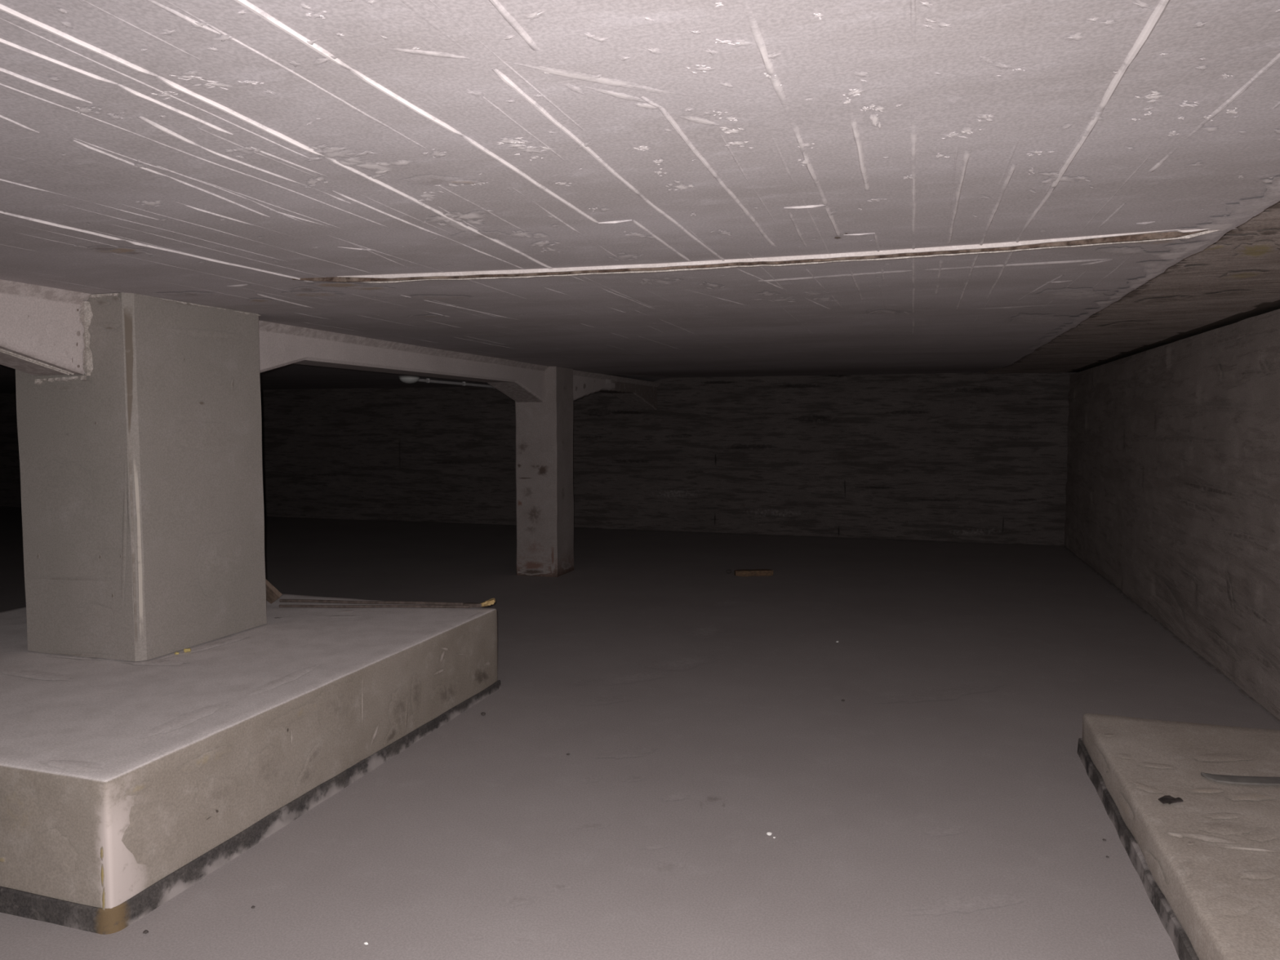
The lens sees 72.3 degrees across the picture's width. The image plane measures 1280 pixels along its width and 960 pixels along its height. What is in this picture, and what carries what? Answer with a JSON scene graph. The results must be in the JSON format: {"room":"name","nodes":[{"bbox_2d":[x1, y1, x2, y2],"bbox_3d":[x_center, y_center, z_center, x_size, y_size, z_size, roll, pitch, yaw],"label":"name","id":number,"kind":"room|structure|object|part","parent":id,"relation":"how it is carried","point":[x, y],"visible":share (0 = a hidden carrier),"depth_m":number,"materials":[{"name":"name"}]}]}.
{"room":"basement","nodes":[
{"label":"basement","id":0,"kind":"room"},
{"bbox_2d":[0,372,1077,545],"bbox_3d":[-3.699,-0.467,13.507,18.900,2.280,0.048,1,4,17],"label":"wall","id":1,"kind":"structure","parent":0,"point":[962,457],"depth_m":12.02,"materials":[{"name":"grey brick"}]},
{"bbox_2d":[0,0,1279,393],"bbox_3d":[-6.057,-1.107,7.593,17.884,0.143,13.000,1,4,17],"label":"ceiling","id":2,"kind":"structure","parent":0,"point":[220,153],"depth_m":1.86,"materials":[{"name":"concrete"}]},
{"bbox_2d":[0,279,93,384],"bbox_3d":[-3.115,-0.500,2.011,0.404,0.394,3.840,1,4,17],"label":"concrete beam","id":3,"kind":"structure","parent":2,"relation":"attached to","point":[44,330],"depth_m":3.64,"materials":[{"name":"grey concrete"}]},
{"bbox_2d":[258,320,548,402],"bbox_3d":[-1.685,-0.812,6.588,0.404,0.355,4.144,1,4,17],"label":"concrete beam","id":4,"kind":"structure","parent":2,"relation":"attached to","point":[280,345],"depth_m":6.03,"materials":[{"name":"grey concrete"}]},
{"bbox_2d":[398,375,420,383],"bbox_3d":[-2.711,-1.178,10.303,0.248,0.086,0.248,1,4,17],"label":"ceiling lamp","id":5,"kind":"object","parent":2,"relation":"attached to","point":[406,379],"visible":0.98,"depth_m":10.22,"materials":[{"name":"plastic"}]},
{"bbox_3d":[-2.711,-1.211,10.301,0.248,0.020,0.248,1,4,17],"label":"plate","id":6,"kind":"part","parent":5,"relation":"part of","materials":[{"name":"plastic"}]},
{"bbox_2d":[417,378,495,388],"bbox_3d":[-2.308,-1.278,11.660,0.040,0.055,2.600,1,4,17],"label":"cable conduit","id":7,"kind":"object","parent":2,"relation":"attached to","point":[427,380],"visible":0.72,"depth_m":11.31,"materials":[{"name":"grey plastic"}]},
{"bbox_2d":[573,369,660,409],"bbox_3d":[-0.417,-1.059,10.628,0.419,0.372,3.407,1,4,17],"label":"concrete beam","id":8,"kind":"structure","parent":2,"relation":"attached to","point":[639,394],"depth_m":10.76,"materials":[{"name":"grey concrete"}]},
{"bbox_2d":[292,228,1219,283],"bbox_3d":[0.175,-0.741,2.991,3.130,0.030,0.157,1,4,17],"label":"expansion joint","id":9,"kind":"object","parent":2,"relation":"attached to","point":[1153,236],"visible":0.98,"depth_m":2.94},
{"bbox_2d":[0,506,1279,959],"bbox_3d":[-5.493,1.018,7.578,19.050,0.009,13.050,1,4,17],"label":"floor","id":10,"kind":"structure","parent":0,"point":[948,807],"depth_m":3.80,"materials":[{"name":"grey concrete"}]},
{"bbox_2d":[0,594,501,934],"bbox_3d":[-2.419,1.008,4.156,2.618,0.466,2.549,1,4,17],"label":"concrete plinth","id":11,"kind":"object","parent":10,"relation":"on","point":[125,784],"visible":0.8,"depth_m":3.21,"materials":[{"name":"grey concrete"}]},
{"bbox_2d":[15,292,266,661],"bbox_3d":[-2.379,-0.038,4.243,0.700,1.607,0.828,1,4,17],"label":"concrete pillar","id":12,"kind":"structure","parent":11,"relation":"on","point":[143,517],"depth_m":3.92,"materials":[{"name":"grey concrete"}]},
{"bbox_2d":[183,648,191,652],"bbox_3d":[-2.058,0.774,3.986,0.035,0.018,0.028,1,4,17],"label":"crumb","id":13,"kind":"object","parent":11,"relation":"on","point":[188,650],"visible":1,"depth_m":3.98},
{"bbox_2d":[265,578,282,604],"bbox_3d":[-2.274,0.423,4.853,0.541,0.568,0.098,-1,4,-19],"label":"leaning board","id":14,"kind":"object","parent":11,"relation":"on","point":[273,593],"visible":0.17,"depth_m":4.91,"materials":[{"name":"brown wood"}]},
{"bbox_2d":[279,599,463,605],"bbox_3d":[-1.551,0.705,5.051,1.093,0.018,0.029,0,4,5],"label":"rod","id":15,"kind":"object","parent":11,"relation":"on","point":[280,600],"visible":0.98,"depth_m":5.04,"materials":[{"name":"grey metal"}]},
{"bbox_2d":[279,604,469,608],"bbox_3d":[-1.498,0.713,4.943,1.079,0.016,0.027,0,4,0],"label":"rod","id":16,"kind":"object","parent":11,"relation":"on","point":[280,606],"visible":1,"depth_m":4.94,"materials":[{"name":"grey metal"}]},
{"bbox_2d":[462,598,495,607],"bbox_3d":[-0.905,0.695,4.946,0.187,0.050,0.107,1,4,17],"label":"stick","id":17,"kind":"object","parent":11,"relation":"on","point":[490,602],"visible":1,"depth_m":4.92,"materials":[{"name":"wood"}]},
{"bbox_3d":[-0.942,0.706,4.944,0.117,0.027,0.031,1,4,17],"label":"stem","id":18,"kind":"part","parent":17,"relation":"part of","materials":[{"name":"wood"}]},
{"bbox_2d":[515,366,573,577],"bbox_3d":[-0.955,-0.093,8.822,0.454,2.076,0.473,1,4,17],"label":"concrete column","id":19,"kind":"structure","parent":10,"relation":"on","point":[544,496],"depth_m":8.62,"materials":[{"name":"grey concrete"}]},
{"bbox_2d":[733,568,773,576],"bbox_3d":[1.129,0.921,8.694,0.378,0.056,0.087,0,4,-6],"label":"wood offcut","id":20,"kind":"object","parent":10,"relation":"on","point":[757,572],"visible":1,"depth_m":8.66,"materials":[{"name":"brown wood"}]},
{"bbox_2d":[1076,713,1279,959],"bbox_3d":[1.949,1.269,2.090,1.049,0.207,3.794,1,4,17],"label":"pedestal","id":21,"kind":"object","parent":10,"relation":"on","point":[1207,863],"depth_m":2.96,"materials":[{"name":"grey concrete"}]},
{"bbox_2d":[1158,795,1182,804],"bbox_3d":[1.838,1.112,3.049,0.097,0.008,0.053,-1,4,-21],"label":"scrap","id":22,"kind":"object","parent":21,"relation":"on","point":[1168,799],"visible":1,"depth_m":3.04,"materials":[{"name":"black"}]},
{"bbox_3d":[2.293,1.101,3.208,0.412,0.014,0.080,1,4,9],"label":"sheet strip","id":23,"kind":"part","parent":21,"relation":"part of","materials":[{"name":"grey concrete"}]},
{"bbox_2d":[985,200,1279,373],"bbox_3d":[2.996,-0.932,4.778,1.190,0.016,13.000,1,4,17],"label":"ceiling","id":24,"kind":"structure","parent":0,"point":[1236,278],"depth_m":4.61,"materials":[{"name":"concrete"}]},
{"bbox_2d":[1064,308,1279,719],"bbox_3d":[3.428,0.120,4.657,0.215,2.230,12.900,1,4,17],"label":"wall","id":25,"kind":"structure","parent":0,"point":[1172,487],"depth_m":5.87,"materials":[{"name":"concrete"}]}
]}

